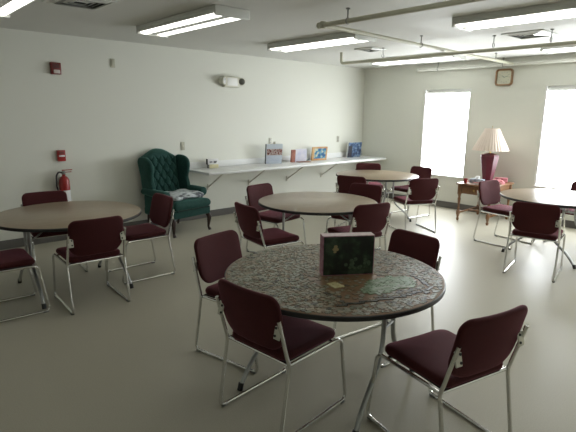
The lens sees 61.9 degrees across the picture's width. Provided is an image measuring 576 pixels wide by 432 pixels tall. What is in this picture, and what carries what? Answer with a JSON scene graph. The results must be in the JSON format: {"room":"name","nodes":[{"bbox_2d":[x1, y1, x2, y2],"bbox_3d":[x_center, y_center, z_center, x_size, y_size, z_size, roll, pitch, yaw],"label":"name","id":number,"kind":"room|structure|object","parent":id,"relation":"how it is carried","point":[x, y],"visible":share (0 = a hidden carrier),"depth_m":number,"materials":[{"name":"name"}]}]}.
{"room":"community recreation room","nodes":[
{"label":"community recreation room","id":0,"kind":"room"},
{"bbox_2d":[0,28,364,240],"bbox_3d":[-2.302,-1.173,6.966,10.760,2.755,0.160,-10,16,-41],"label":"wall","id":1,"kind":"structure","parent":0,"point":[104,118],"depth_m":7.03,"materials":[{"name":"white paint"}]},
{"bbox_2d":[50,62,61,74],"bbox_3d":[-2.933,-1.865,6.065,0.124,0.144,0.066,-10,16,-41],"label":"fire alarm","id":2,"kind":"object","parent":1,"relation":"attached to","point":[55,68],"visible":1,"depth_m":6.05,"materials":[{"name":"red plastic"}]},
{"bbox_2d":[56,150,65,160],"bbox_3d":[-2.965,-0.789,6.281,0.100,0.144,0.060,-10,16,-41],"label":"alarm pull station","id":3,"kind":"object","parent":1,"relation":"attached to","point":[61,156],"visible":1,"depth_m":6.26,"materials":[{"name":"red paint"}]},
{"bbox_2d":[55,169,71,200],"bbox_3d":[-2.931,-0.360,6.321,0.172,0.500,0.172,0,12,-3],"label":"fire extinguisher","id":4,"kind":"object","parent":1,"relation":"attached to","point":[64,183],"visible":0.76,"depth_m":6.26,"materials":[{"name":"red paint"}]},
{"bbox_2d":[110,58,114,67],"bbox_3d":[-2.395,-2.088,6.554,0.066,0.118,0.012,-10,16,-41],"label":"wall plate","id":5,"kind":"object","parent":1,"relation":"attached to","point":[112,61],"visible":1,"depth_m":6.55,"materials":[{"name":"beige plastic"}]},
{"bbox_2d":[0,192,338,249],"bbox_3d":[-2.319,0.142,7.126,10.600,0.115,0.012,-10,16,-41],"label":"baseboard","id":6,"kind":"structure","parent":1,"relation":"attached to","point":[13,243],"depth_m":6.49,"materials":[{"name":"grey plastic"}]},
{"bbox_2d":[181,142,184,149],"bbox_3d":[-1.639,-1.089,7.482,0.070,0.125,0.017,-10,16,-41],"label":"light switch","id":7,"kind":"object","parent":1,"relation":"attached to","point":[182,143],"visible":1,"depth_m":7.48,"materials":[{"name":"beige plastic"}]},
{"bbox_2d":[218,76,244,87],"bbox_3d":[-0.913,-2.187,7.829,0.506,0.170,0.139,-10,16,-41],"label":"emergency light","id":8,"kind":"object","parent":1,"relation":"attached to","point":[226,81],"visible":1,"depth_m":7.80,"materials":[{"name":"beige plastic"}]},
{"bbox_2d":[190,151,361,168],"bbox_3d":[-0.002,-1.078,9.011,4.356,0.100,0.019,-10,16,-41],"label":"backsplash","id":9,"kind":"structure","parent":1,"relation":"attached to","point":[193,165],"depth_m":8.35,"materials":[{"name":"white laminate"}]},
{"bbox_2d":[189,151,385,189],"bbox_3d":[0.211,-0.845,8.819,4.356,0.470,0.659,-10,16,-41],"label":"shelf","id":10,"kind":"object","parent":1,"relation":"attached to","point":[250,164],"visible":0.89,"depth_m":8.29,"materials":[{"name":"white laminate"}]},
{"bbox_2d":[207,164,218,167],"bbox_3d":[-1.220,-0.810,7.781,0.170,0.059,0.082,-8,15,-36],"label":"carton","id":11,"kind":"object","parent":10,"relation":"on","point":[211,165],"visible":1,"depth_m":7.75,"materials":[{"name":"beige cardboard"}]},
{"bbox_2d":[206,158,217,164],"bbox_3d":[-1.224,-0.881,7.762,0.201,0.090,0.048,-8,15,-36],"label":"paperback book","id":12,"kind":"object","parent":11,"relation":"on","point":[208,161],"visible":1,"depth_m":7.73,"materials":[{"name":"white paper"}]},
{"bbox_2d":[265,142,282,163],"bbox_3d":[-0.253,-1.119,8.488,0.316,0.395,0.077,-5,13,-25],"label":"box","id":13,"kind":"object","parent":10,"relation":"on","point":[273,152],"visible":1,"depth_m":8.47,"materials":[{"name":"white cardboard"}]},
{"bbox_2d":[290,149,310,162],"bbox_3d":[0.236,-1.112,8.849,0.360,0.242,0.155,-6,14,-29],"label":"book","id":14,"kind":"object","parent":10,"relation":"on","point":[297,155],"visible":1,"depth_m":8.86,"materials":[{"name":"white paper"}]},
{"bbox_2d":[311,147,327,160],"bbox_3d":[0.604,-1.205,9.260,0.360,0.261,0.065,-7,14,-32],"label":"framed picture","id":15,"kind":"object","parent":10,"relation":"on","point":[318,153],"visible":1,"depth_m":9.24},
{"bbox_2d":[346,142,361,157],"bbox_3d":[1.379,-1.384,10.024,0.374,0.313,0.081,-8,15,-36],"label":"book","id":16,"kind":"object","parent":10,"relation":"on","point":[353,148],"visible":0.99,"depth_m":9.99,"materials":[{"name":"blue paper"}]},
{"bbox_2d":[0,197,575,431],"bbox_3d":[0.674,0.967,3.945,10.600,0.100,8.900,-10,16,-41],"label":"floor","id":17,"kind":"structure","parent":0,"point":[115,364],"depth_m":3.54,"materials":[{"name":"plastic"}]},
{"bbox_2d":[0,248,50,322],"bbox_3d":[-2.463,0.425,4.091,0.634,0.826,0.518,-9,16,-39],"label":"chair","id":18,"kind":"object","parent":17,"relation":"on","point":[15,259],"visible":1,"depth_m":4.07,"materials":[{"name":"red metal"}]},
{"bbox_2d":[20,190,87,275],"bbox_3d":[-2.558,0.181,5.228,0.518,0.826,0.634,-8,15,-36],"label":"chair","id":19,"kind":"object","parent":17,"relation":"on","point":[33,198],"visible":0.28,"depth_m":5.29,"materials":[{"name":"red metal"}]},
{"bbox_2d":[0,201,141,308],"bbox_3d":[-2.129,0.335,4.735,1.346,0.750,1.346,-10,16,-40],"label":"round table","id":20,"kind":"object","parent":17,"relation":"on","point":[55,216],"visible":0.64,"depth_m":4.56,"materials":[{"name":"beige laminate"}]},
{"bbox_2d":[52,216,129,314],"bbox_3d":[-1.808,0.373,4.372,0.518,0.826,0.634,-9,15,-38],"label":"chair","id":21,"kind":"object","parent":17,"relation":"on","point":[98,239],"visible":1,"depth_m":4.13,"materials":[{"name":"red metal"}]},
{"bbox_2d":[105,193,175,284],"bbox_3d":[-1.581,0.211,5.143,0.634,0.826,0.518,-9,16,-39],"label":"chair","id":22,"kind":"object","parent":17,"relation":"on","point":[161,212],"visible":0.88,"depth_m":5.12,"materials":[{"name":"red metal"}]},
{"bbox_2d":[137,148,210,237],"bbox_3d":[-1.657,-0.370,7.038,0.845,1.191,0.804,10,15,38],"label":"chair","id":23,"kind":"object","parent":17,"relation":"on","point":[161,171],"visible":0.77,"depth_m":7.03,"materials":[{"name":"green fabric"}]},
{"bbox_2d":[165,189,203,200],"bbox_3d":[-1.560,-0.319,6.957,0.470,0.092,0.540,10,15,38],"label":"newspaper","id":24,"kind":"object","parent":23,"relation":"on","point":[180,194],"visible":0.82,"depth_m":6.84,"materials":[{"name":"white paper"}]},
{"bbox_2d":[172,197,210,211],"bbox_3d":[-1.575,-0.209,7.004,0.630,0.145,0.663,10,15,38],"label":"seat cushion","id":25,"kind":"object","parent":23,"relation":"on","point":[191,204],"depth_m":6.82,"materials":[{"name":"green fabric"}]},
{"bbox_2d":[192,230,258,373],"bbox_3d":[-0.312,0.576,3.500,0.634,0.826,0.518,9,15,34],"label":"chair","id":26,"kind":"object","parent":17,"relation":"on","point":[214,253],"visible":0.43,"depth_m":3.50,"materials":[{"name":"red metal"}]},
{"bbox_2d":[233,202,303,249],"bbox_3d":[-0.193,0.258,4.998,0.634,0.826,0.518,-7,15,-34],"label":"chair","id":27,"kind":"object","parent":17,"relation":"on","point":[248,218],"visible":0.88,"depth_m":4.80,"materials":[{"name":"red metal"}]},
{"bbox_2d":[245,183,305,252],"bbox_3d":[-0.159,0.041,6.017,0.634,0.826,0.518,11,16,39],"label":"chair","id":28,"kind":"object","parent":17,"relation":"on","point":[255,192],"visible":0.7,"depth_m":6.01,"materials":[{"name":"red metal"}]},
{"bbox_2d":[215,279,345,431],"bbox_3d":[-0.036,0.730,2.795,0.518,0.826,0.634,11,16,41],"label":"chair","id":29,"kind":"object","parent":17,"relation":"on","point":[257,323],"visible":0.98,"depth_m":2.59,"materials":[{"name":"red fabric"}]},
{"bbox_2d":[258,192,376,246],"bbox_3d":[0.333,0.195,5.533,1.346,0.750,1.346,1,12,0],"label":"round table","id":30,"kind":"object","parent":17,"relation":"on","point":[300,203],"visible":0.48,"depth_m":5.36,"materials":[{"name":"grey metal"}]},
{"bbox_2d":[224,244,445,431],"bbox_3d":[0.277,0.718,3.078,1.346,0.750,1.346,9,15,34],"label":"round table","id":31,"kind":"object","parent":17,"relation":"on","point":[384,316],"visible":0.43,"depth_m":2.67,"materials":[{"name":"brown laminate"}]},
{"bbox_2d":[226,244,442,315],"bbox_3d":[0.281,0.350,3.000,1.313,0.004,1.317,-10,16,-41],"label":"puzzle","id":32,"kind":"object","parent":31,"relation":"on","point":[271,264],"visible":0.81,"depth_m":2.87,"materials":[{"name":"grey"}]},
{"bbox_2d":[326,282,344,288],"bbox_3d":[0.274,0.398,2.769,0.074,0.003,0.096,-7,14,-31],"label":"puzzle section","id":33,"kind":"object","parent":31,"relation":"on","point":[335,285],"visible":1,"depth_m":2.76,"materials":[{"name":"beige"}]},
{"bbox_2d":[319,232,374,275],"bbox_3d":[0.363,0.233,2.959,0.323,0.248,0.078,-1,12,-9],"label":"box","id":34,"kind":"object","parent":31,"relation":"on","point":[340,253],"visible":1,"depth_m":2.92,"materials":[{"name":"black"}]},
{"bbox_2d":[335,289,427,306],"bbox_3d":[0.519,0.442,2.577,0.593,0.003,0.062,-5,13,-24],"label":"puzzle section","id":35,"kind":"object","parent":31,"relation":"on","point":[413,292],"visible":1,"depth_m":2.56,"materials":[{"name":"black"}]},
{"bbox_2d":[360,275,416,294],"bbox_3d":[0.579,0.397,2.793,0.428,0.003,0.232,-6,14,-29],"label":"puzzle section","id":36,"kind":"object","parent":31,"relation":"on","point":[387,284],"visible":1,"depth_m":2.78,"materials":[{"name":"green"}]},
{"bbox_2d":[410,275,433,293],"bbox_3d":[0.796,0.397,2.804,0.092,0.003,0.317,0,12,-1],"label":"puzzle section","id":37,"kind":"object","parent":31,"relation":"on","point":[421,280],"visible":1,"depth_m":2.81,"materials":[{"name":"black"}]},
{"bbox_2d":[334,175,365,226],"bbox_3d":[1.064,-0.239,7.399,0.518,0.826,0.634,7,14,29],"label":"chair","id":38,"kind":"object","parent":17,"relation":"on","point":[343,183],"visible":0.27,"depth_m":7.13,"materials":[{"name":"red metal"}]},
{"bbox_2d":[326,183,382,248],"bbox_3d":[0.848,0.034,6.107,0.518,0.826,0.634,9,15,35],"label":"chair","id":39,"kind":"object","parent":17,"relation":"on","point":[374,192],"visible":0.3,"depth_m":6.21,"materials":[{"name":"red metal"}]},
{"bbox_2d":[325,202,391,249],"bbox_3d":[0.732,0.221,5.224,0.518,0.826,0.634,-6,14,-28],"label":"chair","id":40,"kind":"object","parent":17,"relation":"on","point":[373,218],"visible":0.7,"depth_m":4.94,"materials":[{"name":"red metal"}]},
{"bbox_2d":[355,163,384,194],"bbox_3d":[1.477,-0.522,8.748,0.518,0.826,0.634,1,12,3],"label":"chair","id":41,"kind":"object","parent":17,"relation":"on","point":[359,166],"visible":0.32,"depth_m":8.93,"materials":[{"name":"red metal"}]},
{"bbox_2d":[336,170,418,221],"bbox_3d":[1.462,-0.318,8.001,1.346,0.750,1.346,-4,13,-22],"label":"round table","id":42,"kind":"object","parent":17,"relation":"on","point":[381,176],"visible":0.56,"depth_m":7.76,"materials":[{"name":"beige laminate"}]},
{"bbox_2d":[333,229,441,367],"bbox_3d":[0.745,0.569,3.597,0.634,0.826,0.518,-8,15,-35],"label":"chair","id":43,"kind":"object","parent":17,"relation":"on","point":[423,248],"visible":0.33,"depth_m":3.66,"materials":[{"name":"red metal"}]},
{"bbox_2d":[387,166,432,218],"bbox_3d":[2.116,-0.429,8.350,0.634,0.826,0.518,-8,15,-34],"label":"chair","id":44,"kind":"object","parent":17,"relation":"on","point":[422,172],"visible":0.48,"depth_m":8.36,"materials":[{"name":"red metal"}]},
{"bbox_2d":[388,178,439,232],"bbox_3d":[1.890,-0.194,7.237,0.518,0.826,0.634,-2,12,-14],"label":"chair","id":45,"kind":"object","parent":17,"relation":"on","point":[420,191],"visible":0.96,"depth_m":6.97,"materials":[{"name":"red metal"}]},
{"bbox_2d":[366,305,528,431],"bbox_3d":[0.829,0.793,2.550,0.518,0.826,0.634,-6,14,-29],"label":"chair","id":46,"kind":"object","parent":17,"relation":"on","point":[449,361],"visible":1,"depth_m":2.33,"materials":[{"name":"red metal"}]},
{"bbox_2d":[456,181,513,225],"bbox_3d":[3.274,-0.246,8.029,0.820,0.630,0.600,-10,16,-41],"label":"end table","id":47,"kind":"object","parent":17,"relation":"on","point":[466,188],"visible":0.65,"depth_m":7.89,"materials":[{"name":"brown wood"}]},
{"bbox_2d":[469,176,484,182],"bbox_3d":[3.121,-0.606,7.916,0.220,0.116,0.110,9,15,35],"label":"tissue box","id":48,"kind":"object","parent":47,"relation":"on","point":[476,179],"visible":0.83,"depth_m":7.88,"materials":[{"name":"white paper"}]},
{"bbox_2d":[472,126,508,180],"bbox_3d":[3.351,-1.025,7.968,0.578,0.920,0.578,11,16,40],"label":"table lamp","id":49,"kind":"object","parent":47,"relation":"on","point":[492,139],"visible":0.9,"depth_m":7.83,"materials":[{"name":"white fabric"}]},
{"bbox_2d":[492,178,504,184],"bbox_3d":[3.397,-0.562,7.768,0.200,0.090,0.209,-10,16,-41],"label":"tissue","id":50,"kind":"object","parent":47,"relation":"on","point":[502,182],"visible":0.51,"depth_m":7.72,"materials":[{"name":"pink paper"}]},
{"bbox_2d":[494,177,507,182],"bbox_3d":[3.557,-0.602,8.019,0.200,0.075,0.102,7,14,27],"label":"box","id":51,"kind":"object","parent":47,"relation":"on","point":[505,180],"visible":0.65,"depth_m":7.96,"materials":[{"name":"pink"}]},
{"bbox_2d":[473,180,532,249],"bbox_3d":[2.962,-0.041,6.578,0.518,0.826,0.634,-7,14,-33],"label":"chair","id":52,"kind":"object","parent":17,"relation":"on","point":[489,190],"visible":0.84,"depth_m":6.64,"materials":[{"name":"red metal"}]},
{"bbox_2d":[502,201,565,282],"bbox_3d":[2.756,0.225,5.322,0.518,0.826,0.634,9,15,35],"label":"chair","id":53,"kind":"object","parent":17,"relation":"on","point":[529,220],"visible":1,"depth_m":5.07,"materials":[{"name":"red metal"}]},
{"bbox_2d":[500,188,575,268],"bbox_3d":[3.353,0.126,6.027,1.346,0.750,1.346,-9,15,-37],"label":"round table","id":54,"kind":"object","parent":17,"relation":"on","point":[564,199],"visible":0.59,"depth_m":5.96,"materials":[{"name":"beige laminate"}]},
{"bbox_2d":[543,181,575,241],"bbox_3d":[3.950,-0.029,6.575,0.634,0.826,0.518,-8,15,-35],"label":"chair","id":55,"kind":"object","parent":17,"relation":"on","point":[573,185],"visible":0.23,"depth_m":6.79,"materials":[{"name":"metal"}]},
{"bbox_2d":[0,0,575,68],"bbox_3d":[0.706,-1.727,3.370,10.600,0.100,8.900,-10,16,-41],"label":"ceiling","id":56,"kind":"structure","parent":0,"point":[271,21],"depth_m":5.34,"materials":[{"name":"white paint"}]},
{"bbox_2d":[0,0,35,17],"bbox_3d":[-2.260,-1.771,3.862,0.388,0.088,1.578,-10,16,-41],"label":"ceiling light","id":57,"kind":"object","parent":56,"relation":"attached to","point":[7,7],"visible":1,"depth_m":4.09,"materials":[{"name":"white plastic"}]},
{"bbox_2d":[42,0,117,10],"bbox_3d":[-1.825,-1.871,4.204,0.480,0.026,0.480,-10,16,-41],"label":"ceiling vent","id":58,"kind":"object","parent":56,"relation":"in","point":[96,5],"visible":1,"depth_m":4.24,"materials":[{"name":"white metal"}]},
{"bbox_2d":[136,4,249,37],"bbox_3d":[-1.033,-1.990,4.959,0.388,0.088,1.578,-10,16,-41],"label":"ceiling light","id":59,"kind":"object","parent":56,"relation":"attached to","point":[215,14],"visible":1,"depth_m":4.71,"materials":[{"name":"white plastic"}]},
{"bbox_2d":[141,13,220,33],"bbox_3d":[-1.111,-1.965,4.891,0.112,0.051,1.520,-10,16,-41],"label":"diffuser","id":60,"kind":"object","parent":59,"relation":"attached to","point":[184,19],"depth_m":4.83,"materials":[{"name":"white plastic"}]},
{"bbox_2d":[158,17,239,35],"bbox_3d":[-0.955,-1.993,5.032,0.112,0.051,1.520,-10,16,-41],"label":"diffuser","id":61,"kind":"object","parent":59,"relation":"attached to","point":[225,20],"depth_m":4.94,"materials":[{"name":"white plastic"}]},
{"bbox_2d":[267,32,375,52],"bbox_3d":[0.386,-2.244,6.228,0.388,0.088,1.578,-10,16,-41],"label":"ceiling light","id":62,"kind":"object","parent":56,"relation":"attached to","point":[343,38],"visible":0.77,"depth_m":6.07,"materials":[{"name":"white plastic"}]},
{"bbox_2d":[271,37,356,49],"bbox_3d":[0.307,-2.218,6.160,0.112,0.051,1.520,-10,16,-41],"label":"diffuser","id":63,"kind":"object","parent":62,"relation":"attached to","point":[311,41],"depth_m":6.13,"materials":[{"name":"white plastic"}]},
{"bbox_2d":[282,40,367,51],"bbox_3d":[0.464,-2.246,6.300,0.112,0.051,1.520,-10,16,-41],"label":"diffuser","id":64,"kind":"object","parent":62,"relation":"attached to","point":[356,41],"depth_m":6.24,"materials":[{"name":"white plastic"}]},
{"bbox_2d":[354,47,386,51],"bbox_3d":[1.211,-2.442,7.051,0.340,0.026,0.340,-10,16,-41],"label":"ceiling vent","id":65,"kind":"object","parent":56,"relation":"in","point":[366,49],"visible":0.98,"depth_m":6.99,"materials":[{"name":"white metal"}]},
{"bbox_2d":[316,0,485,28],"bbox_3d":[2.203,-1.422,2.604,0.068,0.142,5.660,-10,16,-41],"label":"pipe","id":66,"kind":"object","parent":56,"relation":"hanging from","point":[322,24],"visible":1,"depth_m":4.00,"materials":[{"name":"beige metal"}]},
{"bbox_2d":[371,55,465,65],"bbox_3d":[2.116,-2.590,7.947,0.388,0.088,1.578,-10,16,-41],"label":"ceiling light","id":67,"kind":"object","parent":56,"relation":"attached to","point":[452,57],"visible":0.58,"depth_m":7.81,"materials":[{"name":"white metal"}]},
{"bbox_2d":[373,57,451,64],"bbox_3d":[2.038,-2.564,7.879,0.112,0.051,1.520,-10,16,-41],"label":"diffuser","id":68,"kind":"object","parent":67,"relation":"attached to","point":[429,58],"depth_m":7.84,"materials":[{"name":"white plastic"}]},
{"bbox_2d":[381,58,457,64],"bbox_3d":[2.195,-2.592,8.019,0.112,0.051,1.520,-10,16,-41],"label":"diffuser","id":69,"kind":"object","parent":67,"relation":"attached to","point":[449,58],"depth_m":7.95,"materials":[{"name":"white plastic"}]},
{"bbox_2d":[327,26,513,64],"bbox_3d":[2.000,-2.192,6.203,4.583,0.140,0.064,-11,17,-44],"label":"pipe","id":70,"kind":"object","parent":56,"relation":"hanging from","point":[339,28],"visible":0.98,"depth_m":5.61,"materials":[{"name":"beige metal"}]},
{"bbox_2d":[340,29,575,64],"bbox_3d":[3.344,-1.862,4.842,0.060,0.186,7.492,-10,16,-41],"label":"pipe","id":71,"kind":"object","parent":56,"relation":"hanging from","point":[565,43],"visible":1,"depth_m":5.98,"materials":[{"name":"beige metal"}]},
{"bbox_2d":[417,58,575,71],"bbox_3d":[5.011,-2.191,6.378,0.072,0.146,7.570,-10,16,-41],"label":"pipe","id":72,"kind":"object","parent":56,"relation":"hanging from","point":[567,59],"visible":0.87,"depth_m":7.98,"materials":[{"name":"white metal"}]},
{"bbox_2d":[451,0,575,31],"bbox_3d":[2.291,-1.811,4.304,0.388,0.088,1.578,-10,16,-41],"label":"ceiling light","id":73,"kind":"object","parent":56,"relation":"attached to","point":[565,9],"visible":1,"depth_m":4.37,"materials":[{"name":"white plastic"}]},
{"bbox_2d":[456,8,575,27],"bbox_3d":[2.212,-1.785,4.237,0.112,0.051,1.520,-10,16,-41],"label":"diffuser","id":74,"kind":"object","parent":73,"relation":"attached to","point":[471,20],"depth_m":4.45,"materials":[{"name":"white plastic"}]},
{"bbox_2d":[467,14,575,29],"bbox_3d":[2.369,-1.813,4.377,0.112,0.051,1.520,-10,16,-41],"label":"diffuser","id":75,"kind":"object","parent":73,"relation":"attached to","point":[568,15],"depth_m":4.50,"materials":[{"name":"white plastic"}]},
{"bbox_2d":[501,29,558,38],"bbox_3d":[2.828,-2.115,5.611,0.470,0.026,0.470,-10,16,-41],"label":"ceiling vent","id":76,"kind":"object","parent":56,"relation":"in","point":[541,32],"visible":1,"depth_m":5.55,"materials":[{"name":"white metal"}]},
{"bbox_2d":[540,45,575,53],"bbox_3d":[4.063,-2.153,6.008,0.388,0.088,1.578,-10,16,-41],"label":"ceiling light","id":77,"kind":"object","parent":56,"relation":"attached to","point":[568,48],"visible":0.77,"depth_m":6.38,"materials":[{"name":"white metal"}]},
{"bbox_2d":[543,47,575,51],"bbox_3d":[3.984,-2.127,5.940,0.112,0.051,1.520,-10,16,-41],"label":"diffuser","id":78,"kind":"object","parent":77,"relation":"attached to","point":[545,49],"depth_m":6.33,"materials":[{"name":"white plastic"}]},
{"bbox_2d":[550,49,575,52],"bbox_3d":[4.141,-2.155,6.080,0.112,0.051,1.520,-10,16,-41],"label":"diffuser","id":79,"kind":"object","parent":77,"relation":"attached to","point":[572,49],"depth_m":6.47,"materials":[{"name":"white plastic"}]},
{"bbox_2d":[361,53,575,220],"bbox_3d":[4.666,-1.139,7.201,0.160,2.755,8.900,-10,16,-41],"label":"wall","id":80,"kind":"structure","parent":0,"point":[394,96],"depth_m":8.56,"materials":[{"name":"white paint"}]},
{"bbox_2d":[420,88,471,178],"bbox_3d":[2.962,-1.551,9.010,0.180,1.604,0.938,-10,16,-41],"label":"window","id":81,"kind":"structure","parent":80,"relation":"in","point":[445,116],"depth_m":8.99,"materials":[{"name":"white glass"}]},
{"bbox_2d":[381,192,575,228],"bbox_3d":[4.591,0.164,7.415,0.012,0.115,8.888,-10,16,-41],"label":"baseboard","id":82,"kind":"structure","parent":80,"relation":"attached to","point":[570,224],"depth_m":8.96,"materials":[{"name":"grey plastic"}]},
{"bbox_2d":[495,68,513,85],"bbox_3d":[3.602,-2.313,8.003,0.042,0.273,0.290,-10,16,-41],"label":"wall clock","id":83,"kind":"object","parent":80,"relation":"attached to","point":[503,77],"visible":1,"depth_m":8.00,"materials":[{"name":"brown wood"}]},
{"bbox_2d":[533,85,575,189],"bbox_3d":[4.423,-1.200,7.445,0.180,1.604,0.938,-10,16,-41],"label":"window","id":84,"kind":"structure","parent":80,"relation":"in","point":[556,159],"depth_m":7.58,"materials":[{"name":"white glass"}]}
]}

